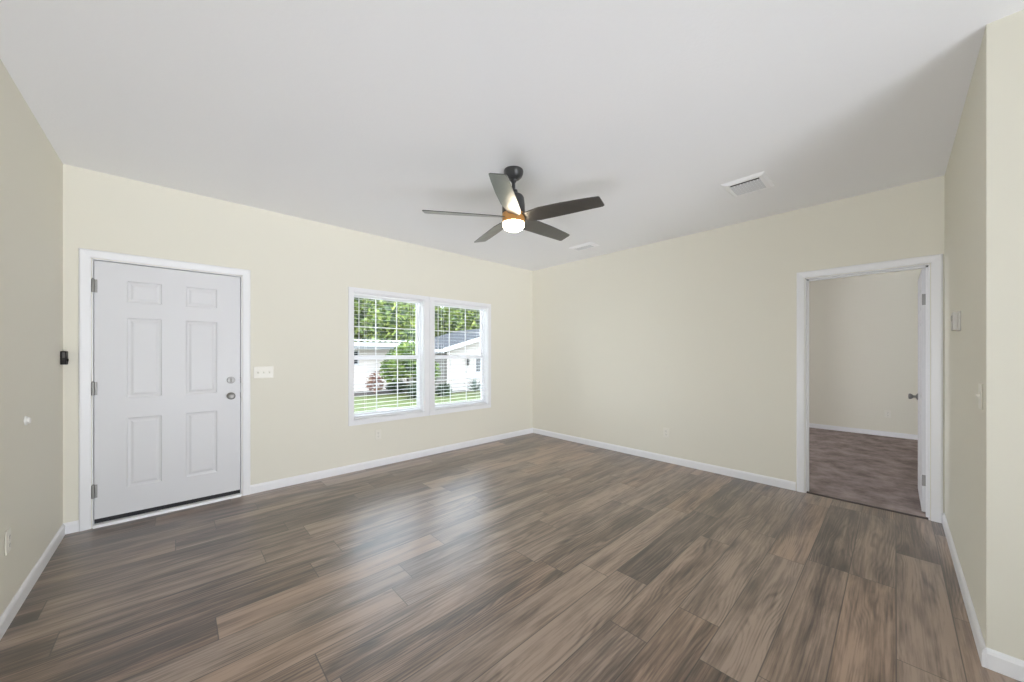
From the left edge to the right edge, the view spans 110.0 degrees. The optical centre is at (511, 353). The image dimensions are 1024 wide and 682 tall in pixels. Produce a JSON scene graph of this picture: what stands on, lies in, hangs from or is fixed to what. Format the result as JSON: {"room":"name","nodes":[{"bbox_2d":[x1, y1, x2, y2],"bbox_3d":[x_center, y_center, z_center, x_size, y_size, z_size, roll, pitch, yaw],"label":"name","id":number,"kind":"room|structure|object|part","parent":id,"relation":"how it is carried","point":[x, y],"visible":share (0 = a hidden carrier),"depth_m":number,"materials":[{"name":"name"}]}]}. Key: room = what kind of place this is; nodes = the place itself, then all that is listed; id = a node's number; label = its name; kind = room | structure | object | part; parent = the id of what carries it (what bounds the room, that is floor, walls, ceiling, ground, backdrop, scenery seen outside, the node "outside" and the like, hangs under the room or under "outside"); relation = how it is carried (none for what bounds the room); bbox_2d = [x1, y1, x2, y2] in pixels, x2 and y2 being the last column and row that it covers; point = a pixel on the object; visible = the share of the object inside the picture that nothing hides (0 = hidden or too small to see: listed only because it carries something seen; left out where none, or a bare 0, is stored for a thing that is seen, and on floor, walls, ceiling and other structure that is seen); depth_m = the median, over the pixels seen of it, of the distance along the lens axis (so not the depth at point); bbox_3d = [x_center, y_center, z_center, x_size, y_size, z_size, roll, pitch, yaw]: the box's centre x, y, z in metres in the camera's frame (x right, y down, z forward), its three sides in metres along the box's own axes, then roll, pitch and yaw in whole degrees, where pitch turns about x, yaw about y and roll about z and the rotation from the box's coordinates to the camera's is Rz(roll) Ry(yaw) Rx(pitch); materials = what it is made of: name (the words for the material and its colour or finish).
{"room":"empty living room","nodes":[
{"label":"empty living room","id":0,"kind":"room"},
{"bbox_2d":[0,59,62,616],"bbox_3d":[-0.735,-0.035,-0.213,0.150,2.720,7.650,0,0,-43],"label":"wall","id":1,"kind":"structure","parent":0,"point":[31,170],"depth_m":2.01,"materials":[{"name":"beige paint"}]},
{"bbox_2d":[5,527,10,554],"bbox_3d":[-2.477,0.920,1.765,0.008,0.114,0.070,0,0,-43],"label":"wall outlet","id":2,"kind":"object","parent":1,"relation":"attached to","point":[8,532],"visible":1,"depth_m":1.75,"materials":[{"name":"beige plastic"}]},
{"bbox_2d":[24,416,30,424],"bbox_3d":[-2.668,0.367,1.977,0.019,0.050,0.050,0,0,-43],"label":"bumper cover","id":3,"kind":"object","parent":1,"relation":"attached to","point":[27,420],"visible":1,"depth_m":1.97,"materials":[{"name":"white plastic"}]},
{"bbox_2d":[0,524,64,639],"bbox_3d":[-0.722,1.283,-0.107,0.013,0.082,7.487,0,0,-43],"label":"baseboard","id":4,"kind":"structure","parent":1,"relation":"attached to","point":[10,612],"depth_m":1.99,"materials":[{"name":"white paint"}]},
{"bbox_2d":[60,351,68,364],"bbox_3d":[-3.237,0.028,2.596,0.034,0.097,0.060,0,0,-43],"label":"door chime","id":5,"kind":"object","parent":1,"relation":"attached to","point":[64,359],"visible":1,"depth_m":2.58,"materials":[{"name":"black plastic"}]},
{"bbox_2d":[63,164,532,527],"bbox_3d":[-0.089,-0.035,5.734,9.222,2.720,0.150,0,0,-43],"label":"wall","id":6,"kind":"structure","parent":0,"point":[302,271],"depth_m":3.68,"materials":[{"name":"beige paint"}]},
{"bbox_2d":[63,520,78,533],"bbox_3d":[-3.261,1.283,2.652,0.078,0.082,0.013,0,0,-43],"label":"baseboard","id":7,"kind":"structure","parent":6,"relation":"attached to","point":[70,527],"depth_m":2.65,"materials":[{"name":"white paint"}]},
{"bbox_2d":[78,248,249,531],"bbox_3d":[-2.902,0.266,3.085,1.046,2.118,0.253,0,0,-43],"label":"door","id":8,"kind":"structure","parent":6,"relation":"in","point":[169,388],"depth_m":2.98,"materials":[{"name":"white paint"}]},
{"bbox_3d":[-2.563,0.385,3.277,0.064,0.064,0.071,0,0,-43],"label":"knob","id":9,"kind":"part","parent":8,"relation":"part of","materials":[{"name":"silver metal"}]},
{"bbox_2d":[253,366,273,378],"bbox_3d":[-2.395,0.177,3.461,0.162,0.114,0.016,0,0,-43],"label":"light switch","id":10,"kind":"object","parent":6,"relation":"attached to","point":[260,371],"visible":1,"depth_m":3.46,"materials":[{"name":"beige plastic"}]},
{"bbox_2d":[375,429,380,439],"bbox_3d":[-1.578,0.950,4.231,0.070,0.114,0.008,0,0,-43],"label":"wall outlet","id":11,"kind":"object","parent":6,"relation":"attached to","point":[377,432],"visible":1,"depth_m":4.23,"materials":[{"name":"beige plastic"}]},
{"bbox_2d":[348,287,429,425],"bbox_3d":[-1.503,0.027,4.399,1.015,1.555,0.167,0,0,-43],"label":"window","id":12,"kind":"structure","parent":6,"relation":"in","point":[422,336],"depth_m":4.49,"materials":[{"name":"white paint"}]},
{"bbox_3d":[-1.554,-0.311,4.438,0.843,0.741,0.022,0,0,-43],"label":"sash","id":13,"kind":"part","parent":12,"relation":"part of","materials":[{"name":"clear glass"}]},
{"bbox_3d":[-1.537,0.373,4.420,0.843,0.715,0.022,0,0,-43],"label":"sash","id":14,"kind":"part","parent":12,"relation":"part of","materials":[{"name":"white plastic"}]},
{"bbox_2d":[354,293,421,418],"bbox_3d":[-1.491,0.024,4.371,0.861,1.436,0.062,0,0,-43],"label":"window blind","id":15,"kind":"object","parent":12,"relation":"attached to","point":[355,294],"visible":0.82,"depth_m":4.37,"materials":[{"name":"white plastic"}]},
{"bbox_3d":[-1.494,0.733,4.375,0.855,0.017,0.046,0,0,-43],"label":"rail","id":16,"kind":"part","parent":15,"relation":"part of","materials":[{"name":"white plastic"}]},
{"bbox_3d":[-1.281,0.035,4.575,0.002,1.380,0.052,0,0,-43],"label":"ladder cord","id":17,"kind":"part","parent":15,"relation":"part of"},
{"bbox_3d":[-1.545,0.025,4.429,0.871,1.440,0.064,0,0,-43],"label":"frame","id":18,"kind":"part","parent":12,"relation":"part of","materials":[{"name":"white plastic"}]},
{"bbox_2d":[250,428,532,493],"bbox_3d":[-1.062,1.283,4.711,3.882,0.082,0.013,0,0,-43],"label":"baseboard","id":19,"kind":"structure","parent":6,"relation":"attached to","point":[256,488],"depth_m":4.18,"materials":[{"name":"white paint"}]},
{"bbox_2d":[430,297,490,414],"bbox_3d":[-0.751,0.027,5.103,1.040,1.555,0.167,0,0,-43],"label":"window","id":20,"kind":"structure","parent":6,"relation":"in","point":[485,323],"depth_m":5.20,"materials":[{"name":"white paint"}]},
{"bbox_3d":[-0.785,-0.311,5.158,0.874,0.741,0.022,0,0,-43],"label":"sash","id":21,"kind":"part","parent":20,"relation":"part of","materials":[{"name":"clear glass"}]},
{"bbox_3d":[-0.768,0.373,5.140,0.874,0.715,0.022,0,0,-43],"label":"sash","id":22,"kind":"part","parent":20,"relation":"part of","materials":[{"name":"white plastic"}]},
{"bbox_2d":[435,302,485,409],"bbox_3d":[-0.722,0.024,5.091,0.892,1.436,0.062,0,0,-43],"label":"window blind","id":23,"kind":"object","parent":20,"relation":"attached to","point":[436,303],"visible":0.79,"depth_m":5.01,"materials":[{"name":"white plastic"}]},
{"bbox_3d":[-0.947,0.035,4.887,0.002,1.380,0.052,0,0,-43],"label":"ladder cord","id":24,"kind":"part","parent":23,"relation":"part of","materials":[{"name":"white fabric"}]},
{"bbox_3d":[-0.725,0.733,5.095,0.886,0.017,0.046,0,0,-43],"label":"rail","id":25,"kind":"part","parent":23,"relation":"part of","materials":[{"name":"white plastic"}]},
{"bbox_3d":[-0.776,0.025,5.149,0.902,1.440,0.064,0,0,-43],"label":"frame","id":26,"kind":"part","parent":20,"relation":"part of","materials":[{"name":"white plastic"}]},
{"bbox_2d":[0,427,1020,681],"bbox_3d":[2.525,1.382,2.942,8.922,0.126,7.500,0,0,-43],"label":"floor","id":27,"kind":"structure","parent":0,"point":[532,557],"depth_m":2.09,"materials":[{"name":"brown wood"}]},
{"bbox_2d":[0,0,1023,270],"bbox_3d":[2.525,-1.495,2.942,9.222,0.200,7.800,0,0,-43],"label":"ceiling","id":28,"kind":"structure","parent":0,"point":[366,116],"depth_m":2.01,"materials":[{"name":"white paint"}]},
{"bbox_2d":[422,166,603,242],"bbox_3d":[0.033,-1.165,2.768,1.262,0.460,1.298,0,0,-43],"label":"ceiling fan","id":29,"kind":"object","parent":28,"relation":"hanging from","point":[514,217],"visible":1,"depth_m":2.65,"materials":[{"name":"grey metal"}]},
{"bbox_3d":[-0.357,-1.035,2.660,0.600,0.045,0.141,0,0,-10],"label":"blade","id":30,"kind":"part","parent":29,"relation":"part of","materials":[{"name":"grey wood"}]},
{"bbox_3d":[-0.168,-1.035,3.059,0.141,0.045,0.600,0,0,-28],"label":"blade","id":31,"kind":"part","parent":29,"relation":"part of","materials":[{"name":"grey wood"}]},
{"bbox_3d":[-0.036,-1.035,2.358,0.141,0.045,0.600,0,0,8],"label":"blade","id":32,"kind":"part","parent":29,"relation":"part of","materials":[{"name":"grey wood"}]},
{"bbox_3d":[0.012,-0.965,2.730,0.164,0.059,0.164,0,0,-43],"label":"light globe","id":33,"kind":"part","parent":29,"relation":"part of"},
{"bbox_3d":[0.269,-1.035,3.003,0.141,0.045,0.600,0,0,44],"label":"blade","id":34,"kind":"part","parent":29,"relation":"part of","materials":[{"name":"grey wood"}]},
{"bbox_3d":[0.351,-1.035,2.570,0.600,0.045,0.141,0,0,26],"label":"blade","id":35,"kind":"part","parent":29,"relation":"part of","materials":[{"name":"wood"}]},
{"bbox_2d":[570,242,599,250],"bbox_3d":[0.934,-1.387,4.658,0.200,0.018,0.340,0,0,-43],"label":"ceiling vent","id":36,"kind":"object","parent":28,"relation":"in","point":[588,245],"visible":1,"depth_m":4.62,"materials":[{"name":"white metal"}]},
{"bbox_2d":[721,171,774,196],"bbox_3d":[1.947,-1.387,2.962,0.340,0.018,0.300,0,0,-43],"label":"ceiling vent","id":37,"kind":"object","parent":28,"relation":"in","point":[759,181],"visible":1,"depth_m":2.94,"materials":[{"name":"white metal"}]},
{"bbox_2d":[533,176,944,519],"bbox_3d":[2.545,-0.035,3.782,0.115,2.720,6.300,0,0,-43],"label":"wall","id":38,"kind":"structure","parent":0,"point":[694,336],"depth_m":4.05,"materials":[{"name":"beige paint"}]},
{"bbox_2d":[533,428,795,490],"bbox_3d":[1.550,1.283,4.750,0.013,0.082,3.501,0,0,-43],"label":"baseboard","id":39,"kind":"structure","parent":38,"relation":"attached to","point":[772,481],"depth_m":4.25,"materials":[{"name":"white paint"}]},
{"bbox_2d":[663,428,668,437],"bbox_3d":[1.888,0.965,4.393,0.008,0.114,0.070,0,0,-43],"label":"wall outlet","id":40,"kind":"object","parent":38,"relation":"attached to","point":[665,430],"visible":1,"depth_m":4.39,"materials":[{"name":"beige plastic"}]},
{"bbox_2d":[797,254,942,522],"bbox_3d":[3.377,0.269,3.434,0.890,2.111,0.909,0,0,-43],"label":"door","id":41,"kind":"structure","parent":38,"relation":"in","point":[923,395],"depth_m":2.96,"materials":[{"name":"white paint"}]},
{"bbox_3d":[3.871,0.410,3.463,0.062,0.062,0.065,0,0,-43],"label":"knob","id":42,"kind":"part","parent":41,"relation":"part of","materials":[{"name":"silver metal"}]},
{"bbox_2d":[809,268,924,434],"bbox_3d":[5.051,-0.035,6.882,0.150,2.720,5.200,0,0,-43],"label":"wall","id":43,"kind":"structure","parent":0,"point":[863,329],"depth_m":5.92,"materials":[{"name":"beige paint"}]},
{"bbox_2d":[809,423,917,439],"bbox_3d":[4.991,1.283,6.826,0.013,0.082,5.200,0,0,-43],"label":"baseboard","id":44,"kind":"structure","parent":43,"relation":"attached to","point":[811,425],"depth_m":5.92,"materials":[{"name":"white paint"}]},
{"bbox_2d":[885,410,890,417],"bbox_3d":[6.011,0.960,5.740,0.008,0.114,0.070,0,0,-43],"label":"wall outlet","id":45,"kind":"object","parent":43,"relation":"attached to","point":[887,412],"visible":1,"depth_m":5.74,"materials":[{"name":"beige plastic"}]},
{"bbox_2d":[945,9,1023,660],"bbox_3d":[3.333,-0.035,1.482,1.880,2.720,1.864,0,0,-43],"label":"wall","id":46,"kind":"structure","parent":0,"point":[984,174],"depth_m":1.51,"materials":[{"name":"beige paint"}]},
{"bbox_2d":[951,311,960,331],"bbox_3d":[2.669,-0.195,2.158,0.120,0.116,0.030,0,0,-43],"label":"thermostat","id":47,"kind":"object","parent":46,"relation":"attached to","point":[955,316],"visible":1,"depth_m":2.12,"materials":[{"name":"grey plastic"}]},
{"bbox_3d":[2.676,-0.195,2.151,0.120,0.116,0.010,0,0,-43],"label":"plate","id":48,"kind":"part","parent":47,"relation":"part of","materials":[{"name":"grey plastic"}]},
{"bbox_2d":[942,513,986,667],"bbox_3d":[2.686,1.283,2.163,1.893,0.082,0.013,0,0,-43],"label":"baseboard","id":49,"kind":"structure","parent":46,"relation":"attached to","point":[977,634],"depth_m":1.84,"materials":[{"name":"white paint"}]},
{"bbox_2d":[976,383,982,409],"bbox_3d":[2.091,0.190,1.608,0.070,0.114,0.016,0,0,-43],"label":"light switch","id":50,"kind":"object","parent":46,"relation":"attached to","point":[979,395],"visible":1,"depth_m":1.59,"materials":[{"name":"beige plastic"}]},
{"bbox_2d":[986,647,1023,681],"bbox_3d":[2.641,1.283,0.834,0.013,0.082,1.864,0,0,-43],"label":"baseboard","id":51,"kind":"structure","parent":46,"relation":"attached to","point":[1012,667],"depth_m":1.48,"materials":[{"name":"white paint"}]},
{"label":"outside","id":52,"kind":"structure","parent":0,"visible":0},
{"bbox_2d":[354,391,480,412],"bbox_3d":[-12.912,2.075,34.839,70.000,0.300,59.830,0,0,-43],"label":"ground","id":53,"kind":"structure","parent":52,"point":[477,394],"depth_m":14.85,"materials":[{"name":"green plant"}]},
{"bbox_2d":[354,297,371,341],"bbox_3d":[-12.617,-2.076,26.201,4.748,8.392,5.577,0,0,-12],"label":"leafy tree","id":54,"kind":"object","parent":53,"relation":"on","point":[360,311],"visible":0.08,"depth_m":25.89,"materials":[{"name":"green plant"}]},
{"bbox_2d":[365,299,373,338],"bbox_3d":[-13.412,-2.908,32.788,6.015,9.993,7.160,0,0,-32],"label":"leafy tree","id":55,"kind":"object","parent":53,"relation":"on","point":[369,303],"visible":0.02,"depth_m":30.39,"materials":[{"name":"green plant"}]},
{"bbox_2d":[354,389,404,396],"bbox_3d":[-8.811,1.915,15.754,11.900,0.020,2.300,0,0,-43],"label":"mulch bed","id":56,"kind":"object","parent":53,"relation":"on","point":[363,393],"depth_m":17.30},
{"bbox_2d":[365,370,383,392],"bbox_3d":[-6.767,1.380,17.662,0.982,1.245,0.897,0,0,-43],"label":"shrub","id":57,"kind":"object","parent":56,"relation":"on","point":[372,378],"visible":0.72,"depth_m":17.54,"materials":[{"name":"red plant"}]},
{"bbox_2d":[385,379,405,392],"bbox_3d":[-5.713,1.609,17.788,1.204,0.818,1.131,0,0,-43],"label":"shrub","id":58,"kind":"object","parent":56,"relation":"on","point":[400,386],"visible":0.62,"depth_m":17.56,"materials":[{"name":"green plant"}]},
{"bbox_2d":[354,339,415,391],"bbox_3d":[-11.325,0.570,15.660,14.100,2.710,3.000,0,0,-43],"label":"house","id":59,"kind":"structure","parent":53,"relation":"on","point":[361,367],"depth_m":18.48,"materials":[{"name":"white"}]},
{"bbox_2d":[359,300,415,343],"bbox_3d":[-8.021,-2.012,25.437,5.264,8.195,4.450,0,0,-24],"label":"leafy tree","id":60,"kind":"object","parent":53,"relation":"on","point":[403,334],"visible":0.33,"depth_m":24.13,"materials":[{"name":"green plant"}]},
{"bbox_2d":[379,340,440,394],"bbox_3d":[-4.817,0.595,17.095,2.716,2.668,2.196,0,0,-43],"label":"tree","id":61,"kind":"object","parent":53,"relation":"on","point":[405,364],"visible":0.38,"depth_m":16.53,"materials":[{"name":"green plant"}]},
{"bbox_2d":[404,382,415,398],"bbox_3d":[-4.020,1.596,15.574,1.365,0.873,1.131,0,0,-43],"label":"shrub","id":62,"kind":"object","parent":53,"relation":"on","point":[414,384],"visible":0.33,"depth_m":15.32,"materials":[{"name":"green plant"}]},
{"bbox_2d":[435,306,448,336],"bbox_3d":[-7.957,-1.867,30.336,5.618,7.840,4.719,0,0,4],"label":"leafy tree","id":63,"kind":"object","parent":53,"relation":"on","point":[437,313],"visible":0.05,"depth_m":30.31,"materials":[{"name":"green plant"}]},
{"bbox_2d":[435,383,452,396],"bbox_3d":[-3.120,1.658,16.422,0.800,0.714,0.877,0,0,4],"label":"shrub","id":64,"kind":"object","parent":53,"relation":"on","point":[447,386],"visible":0.65,"depth_m":16.25,"materials":[{"name":"green plant"}]},
{"bbox_2d":[409,329,480,390],"bbox_3d":[-1.806,0.143,22.962,9.620,3.563,5.650,0,0,-43],"label":"gabled house","id":65,"kind":"structure","parent":53,"relation":"on","point":[457,342],"depth_m":18.90,"materials":[{"name":"white"}]},
{"bbox_3d":[-1.578,0.605,19.748,1.080,0.760,0.045,0,0,-43],"label":"pane","id":66,"kind":"part","parent":65,"relation":"part of","materials":[{"name":"grey glass"}]},
{"bbox_2d":[444,307,448,333],"bbox_3d":[-5.415,-3.028,40.624,5.878,10.391,6.905,0,0,-43],"label":"leafy tree","id":67,"kind":"object","parent":53,"relation":"on","point":[446,322],"visible":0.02,"depth_m":39.56,"materials":[{"name":"green plant"}]},
{"bbox_2d":[444,307,479,332],"bbox_3d":[-3.346,-1.885,29.870,4.522,7.993,5.311,0,0,-18],"label":"leafy tree","id":68,"kind":"object","parent":53,"relation":"on","point":[457,323],"visible":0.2,"depth_m":28.40,"materials":[{"name":"green plant"}]},
{"bbox_2d":[452,389,480,392],"bbox_3d":[-0.854,1.911,19.984,6.700,0.025,0.800,0,0,-43],"label":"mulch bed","id":69,"kind":"object","parent":53,"relation":"on","point":[478,389],"depth_m":18.18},
{"bbox_2d":[463,373,480,391],"bbox_3d":[-1.808,1.364,17.038,1.482,0.904,1.531,0,0,-10],"label":"spiky plant","id":70,"kind":"object","parent":53,"relation":"on","point":[475,386],"visible":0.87,"depth_m":17.08,"materials":[{"name":"green plant"}]}
]}

